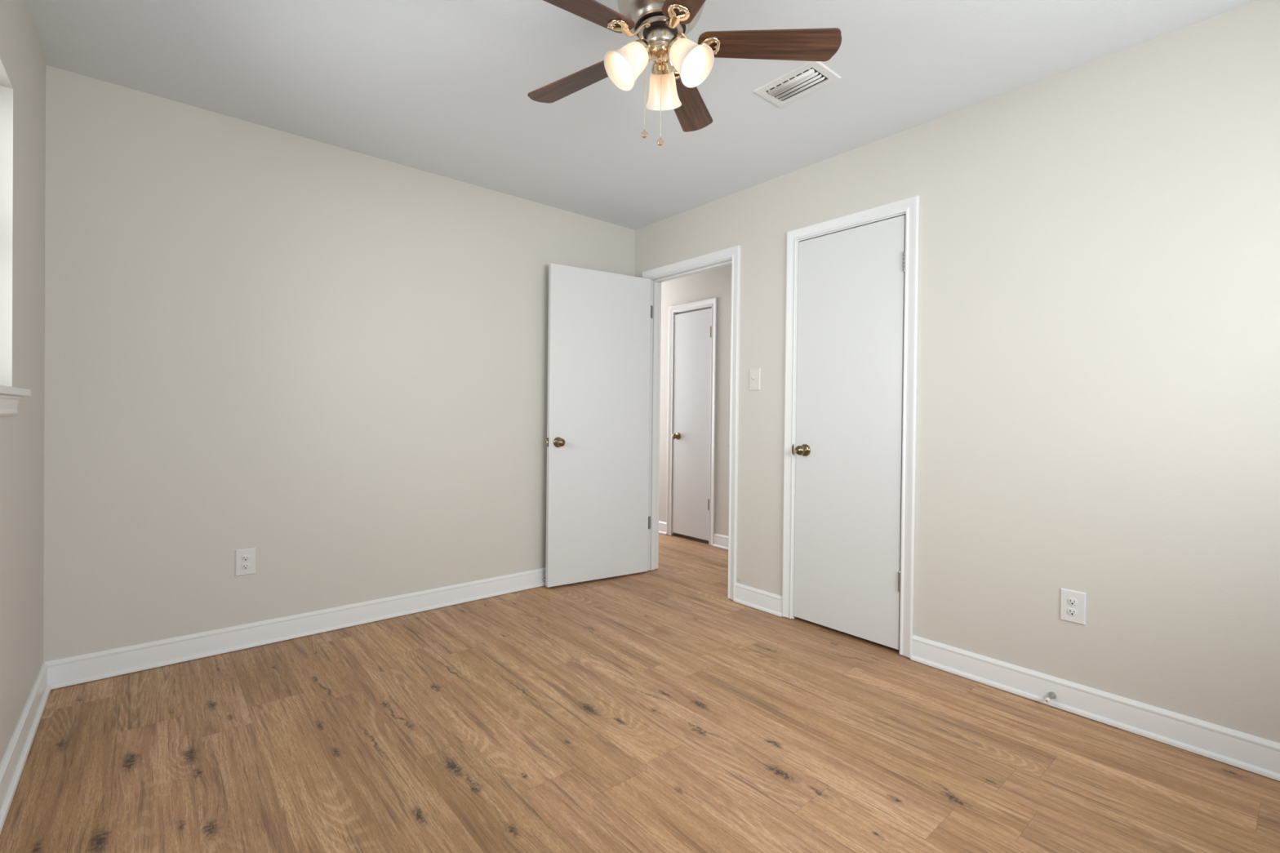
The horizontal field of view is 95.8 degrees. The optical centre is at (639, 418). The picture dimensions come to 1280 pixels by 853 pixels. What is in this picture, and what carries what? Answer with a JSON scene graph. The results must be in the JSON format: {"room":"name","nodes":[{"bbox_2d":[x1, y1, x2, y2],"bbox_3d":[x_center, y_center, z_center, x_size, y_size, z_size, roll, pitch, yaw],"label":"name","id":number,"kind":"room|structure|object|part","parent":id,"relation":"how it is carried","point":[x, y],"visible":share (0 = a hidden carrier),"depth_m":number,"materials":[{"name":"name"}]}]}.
{"room":"empty bedroom","nodes":[
{"label":"empty bedroom","id":0,"kind":"room"},
{"bbox_2d":[0,0,45,764],"bbox_3d":[-1.120,-0.132,0.721,0.150,2.440,3.900,0,1,-40],"label":"wall","id":1,"kind":"structure","parent":0,"point":[22,62],"depth_m":1.84,"materials":[{"name":"paint"}]},
{"bbox_2d":[0,385,31,416],"bbox_3d":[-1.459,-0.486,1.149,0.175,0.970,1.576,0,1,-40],"label":"window sill","id":2,"kind":"structure","parent":1,"relation":"in","point":[10,397],"depth_m":1.61,"materials":[{"name":"white paint"}]},
{"bbox_3d":[-1.448,-0.070,1.165,0.135,0.022,1.576,0,1,-40],"label":"sill","id":3,"kind":"part","parent":2,"relation":"part of","materials":[{"name":"white paint"}]},
{"bbox_2d":[0,662,51,834],"bbox_3d":[-1.067,1.033,0.785,0.024,0.110,3.900,0,1,-40],"label":"baseboard","id":4,"kind":"structure","parent":1,"relation":"attached to","point":[12,764],"depth_m":1.80,"materials":[{"name":"white paint"}]},
{"bbox_2d":[43,65,635,662],"bbox_3d":[-1.284,-0.151,3.219,3.134,2.440,0.120,0,1,-40],"label":"wall","id":5,"kind":"structure","parent":0,"point":[328,362],"depth_m":2.74,"materials":[{"name":"paint"}]},
{"bbox_2d":[235,547,255,576],"bbox_3d":[-1.831,0.667,2.683,0.080,0.122,0.009,0,1,-40],"label":"power outlet","id":6,"kind":"object","parent":5,"relation":"attached to","point":[245,559],"visible":1,"depth_m":2.68,"materials":[{"name":"white plastic"}]},
{"bbox_2d":[241,563,249,569],"bbox_3d":[-1.830,0.686,2.681,0.032,0.027,0.002,0,1,-40],"label":"receptacle","id":7,"kind":"object","parent":6,"relation":"attached to","point":[244,566],"depth_m":2.68,"materials":[{"name":"white plastic"}]},
{"bbox_2d":[241,555,249,560],"bbox_3d":[-1.829,0.647,2.680,0.032,0.027,0.002,0,1,-40],"label":"receptacle","id":8,"kind":"object","parent":6,"relation":"attached to","point":[244,557],"depth_m":2.68,"materials":[{"name":"white plastic"}]},
{"bbox_2d":[44,567,546,689],"bbox_3d":[-1.193,1.015,3.220,2.984,0.110,0.024,0,1,-40],"label":"baseboard","id":9,"kind":"structure","parent":5,"relation":"attached to","point":[81,668],"depth_m":2.73,"materials":[{"name":"white paint"}]},
{"bbox_2d":[0,533,1279,852],"bbox_3d":[-0.152,1.115,2.843,4.384,0.060,6.150,0,1,-40],"label":"floor","id":10,"kind":"structure","parent":0,"point":[656,710],"depth_m":1.89,"materials":[{"name":"brown wood"}]},
{"bbox_2d":[26,0,1257,230],"bbox_3d":[-0.123,-1.395,2.826,4.384,0.080,6.150,0,1,-40],"label":"ceiling","id":11,"kind":"structure","parent":0,"point":[441,87],"depth_m":2.26,"materials":[{"name":"white paint"}]},
{"bbox_2d":[527,0,841,146],"bbox_3d":[0.029,-1.082,1.736,1.018,0.528,1.037,0,1,-40],"label":"ceiling fan","id":12,"kind":"object","parent":11,"relation":"hanging from","point":[680,64],"visible":1,"depth_m":1.72,"materials":[{"name":"brown wood"}]},
{"bbox_3d":[-0.202,-1.137,1.942,0.431,0.006,0.120,1,11,36],"label":"fan blade","id":13,"kind":"part","parent":12,"relation":"part of","materials":[{"name":"brown wood"}]},
{"bbox_3d":[-0.204,-1.134,1.557,0.431,0.006,0.120,0,11,-36],"label":"fan blade","id":14,"kind":"part","parent":12,"relation":"part of","materials":[{"name":"brown wood"}]},
{"bbox_3d":[-0.025,-1.060,1.712,0.055,0.077,0.055,46,-16,-17],"label":"bulb","id":15,"kind":"part","parent":12,"relation":"part of","materials":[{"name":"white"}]},
{"bbox_3d":[-0.028,-1.056,1.710,0.118,0.104,0.118,46,-16,-17],"label":"lamp shade","id":16,"kind":"part","parent":12,"relation":"part of","materials":[{"name":"white glass"}]},
{"bbox_3d":[0.015,-0.967,1.749,0.003,0.189,0.002,0,1,-40],"label":"pull chain","id":17,"kind":"part","parent":12,"relation":"part of","materials":[{"name":"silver metal"}]},
{"bbox_3d":[0.063,-0.960,1.729,0.003,0.242,0.002,0,1,-40],"label":"pull chain","id":18,"kind":"part","parent":12,"relation":"part of","materials":[{"name":"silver metal"}]},
{"bbox_3d":[0.073,-1.056,1.844,0.118,0.104,0.118,1,43,7],"label":"lamp shade","id":19,"kind":"part","parent":12,"relation":"part of","materials":[{"name":"white glass"}]},
{"bbox_3d":[0.161,-1.129,1.436,0.120,0.006,0.431,12,-3,-17],"label":"fan blade","id":20,"kind":"part","parent":12,"relation":"part of","materials":[{"name":"brown wood"}]},
{"bbox_3d":[0.136,-1.058,1.692,0.055,0.077,0.055,0,-42,-53],"label":"bulb","id":21,"kind":"part","parent":12,"relation":"part of","materials":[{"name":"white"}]},
{"bbox_3d":[0.138,-1.054,1.690,0.118,0.104,0.118,0,-42,-53],"label":"lamp shade","id":22,"kind":"part","parent":12,"relation":"part of","materials":[{"name":"white glass"}]},
{"bbox_3d":[0.165,-1.133,2.058,0.120,0.006,0.431,-11,-3,18],"label":"fan blade","id":23,"kind":"part","parent":12,"relation":"part of","materials":[{"name":"brown wood"}]},
{"bbox_3d":[0.389,-1.129,1.746,0.431,0.006,0.120,1,-11,0],"label":"fan blade","id":24,"kind":"part","parent":12,"relation":"part of","materials":[{"name":"brown wood"}]},
{"bbox_2d":[752,61,841,106],"bbox_3d":[0.627,-1.338,2.322,0.184,0.011,0.292,0,1,-40],"label":"ceiling vent","id":25,"kind":"object","parent":11,"relation":"in","point":[811,76],"visible":0.99,"depth_m":2.31,"materials":[{"name":"white metal"}]},
{"bbox_2d":[658,265,731,536],"bbox_3d":[0.465,-0.144,5.176,0.115,2.440,3.160,0,1,-40],"label":"wall","id":26,"kind":"structure","parent":0,"point":[717,282],"depth_m":4.87,"materials":[{"name":"paint"}]},
{"bbox_2d":[658,520,666,534],"bbox_3d":[-0.189,1.008,5.830,0.024,0.110,1.345,0,1,-40],"label":"baseboard","id":27,"kind":"structure","parent":26,"relation":"attached to","point":[662,526],"depth_m":5.36,"materials":[{"name":"white paint"}]},
{"bbox_2d":[671,308,711,540],"bbox_3d":[0.443,0.050,5.084,0.102,1.984,0.459,0,1,-40],"label":"door","id":28,"kind":"structure","parent":26,"relation":"in","point":[691,436],"depth_m":5.09,"materials":[{"name":"white paint"}]},
{"bbox_3d":[0.320,0.159,5.203,0.064,0.065,0.065,0,1,-40],"label":"knob","id":29,"kind":"part","parent":28,"relation":"part of","materials":[{"name":"gold metal"}]},
{"bbox_2d":[666,297,717,545],"bbox_3d":[0.492,0.025,5.130,0.132,2.092,0.580,0,1,-40],"label":"door frame","id":30,"kind":"structure","parent":26,"relation":"attached to","point":[712,303],"depth_m":5.05,"materials":[{"name":"white paint"}]},
{"bbox_2d":[712,533,728,550],"bbox_3d":[1.021,1.032,4.405,0.024,0.110,1.235,0,1,-40],"label":"baseboard","id":31,"kind":"structure","parent":26,"relation":"attached to","point":[721,541],"depth_m":4.81,"materials":[{"name":"white paint"}]},
{"bbox_2d":[634,0,1279,742],"bbox_3d":[0.608,-0.131,3.501,0.115,2.440,5.900,0,1,-40],"label":"wall","id":32,"kind":"structure","parent":0,"point":[1098,415],"depth_m":2.15,"materials":[{"name":"paint"}]},
{"bbox_2d":[545,262,650,587],"bbox_3d":[-0.261,0.046,3.832,0.769,2.033,0.169,0,0,-32],"label":"door","id":33,"kind":"structure","parent":32,"relation":"in","point":[599,331],"depth_m":3.80,"materials":[{"name":"white paint"}]},
{"bbox_3d":[-0.501,0.150,3.623,0.065,0.065,0.064,0,0,-32],"label":"knob","id":34,"kind":"part","parent":33,"relation":"part of","materials":[{"name":"gold metal"}]},
{"bbox_2d":[641,244,740,600],"bbox_3d":[0.337,0.024,3.806,0.132,2.112,0.882,0,1,-40],"label":"door frame","id":35,"kind":"structure","parent":32,"relation":"attached to","point":[731,255],"depth_m":3.77,"materials":[{"name":"white paint"}]},
{"bbox_2d":[749,368,760,391],"bbox_3d":[0.658,-0.226,3.338,0.021,0.128,0.078,0,1,-40],"label":"light switch","id":36,"kind":"object","parent":32,"relation":"attached to","point":[755,373],"visible":1,"depth_m":3.34,"materials":[{"name":"white plastic"}]},
{"bbox_2d":[733,582,782,617],"bbox_3d":[0.674,1.035,3.308,0.024,0.110,0.338,0,1,-40],"label":"baseboard","id":37,"kind":"structure","parent":32,"relation":"attached to","point":[766,602],"depth_m":3.30,"materials":[{"name":"white paint"}]},
{"bbox_2d":[793,215,905,649],"bbox_3d":[1.022,0.064,2.896,0.102,2.027,0.587,0,1,-40],"label":"door","id":38,"kind":"structure","parent":32,"relation":"in","point":[851,282],"depth_m":2.88,"materials":[{"name":"white paint"}]},
{"bbox_3d":[0.857,0.169,3.064,0.064,0.065,0.065,0,1,-40],"label":"knob","id":39,"kind":"part","parent":38,"relation":"part of","materials":[{"name":"gold metal"}]},
{"bbox_2d":[782,195,919,657],"bbox_3d":[1.070,0.038,2.942,0.132,2.112,0.708,0,1,-40],"label":"door frame","id":40,"kind":"structure","parent":32,"relation":"attached to","point":[908,207],"depth_m":2.68,"materials":[{"name":"white paint"}]},
{"bbox_2d":[1044,692,1056,702],"bbox_3d":[1.563,1.067,2.205,0.071,0.025,0.025,0,1,-40],"label":"door stop","id":41,"kind":"object","parent":32,"relation":"attached to","point":[1051,695],"visible":1,"depth_m":2.21,"materials":[{"name":"silver metal"}]},
{"bbox_3d":[1.569,1.067,2.210,0.056,0.025,0.025,0,1,-40],"label":"post","id":42,"kind":"part","parent":41,"relation":"part of","materials":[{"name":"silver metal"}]},
{"bbox_2d":[1059,587,1086,625],"bbox_3d":[1.638,0.712,2.187,0.009,0.122,0.080,0,1,-40],"label":"power outlet","id":43,"kind":"object","parent":32,"relation":"attached to","point":[1073,603],"visible":1,"depth_m":2.19,"materials":[{"name":"white plastic"}]},
{"bbox_2d":[1066,608,1077,616],"bbox_3d":[1.635,0.732,2.186,0.002,0.027,0.032,0,1,-40],"label":"receptacle","id":44,"kind":"object","parent":43,"relation":"attached to","point":[1070,611],"depth_m":2.18,"materials":[{"name":"white plastic"}]},
{"bbox_2d":[1066,597,1077,605],"bbox_3d":[1.636,0.693,2.185,0.002,0.027,0.032,0,1,-40],"label":"receptacle","id":45,"kind":"object","parent":43,"relation":"attached to","point":[1070,601],"depth_m":2.19,"materials":[{"name":"white plastic"}]},
{"bbox_2d":[910,635,1279,781],"bbox_3d":[1.846,1.058,1.927,0.024,0.110,1.869,0,1,-40],"label":"baseboard","id":46,"kind":"structure","parent":32,"relation":"attached to","point":[1250,753],"depth_m":2.09,"materials":[{"name":"white paint"}]}
]}

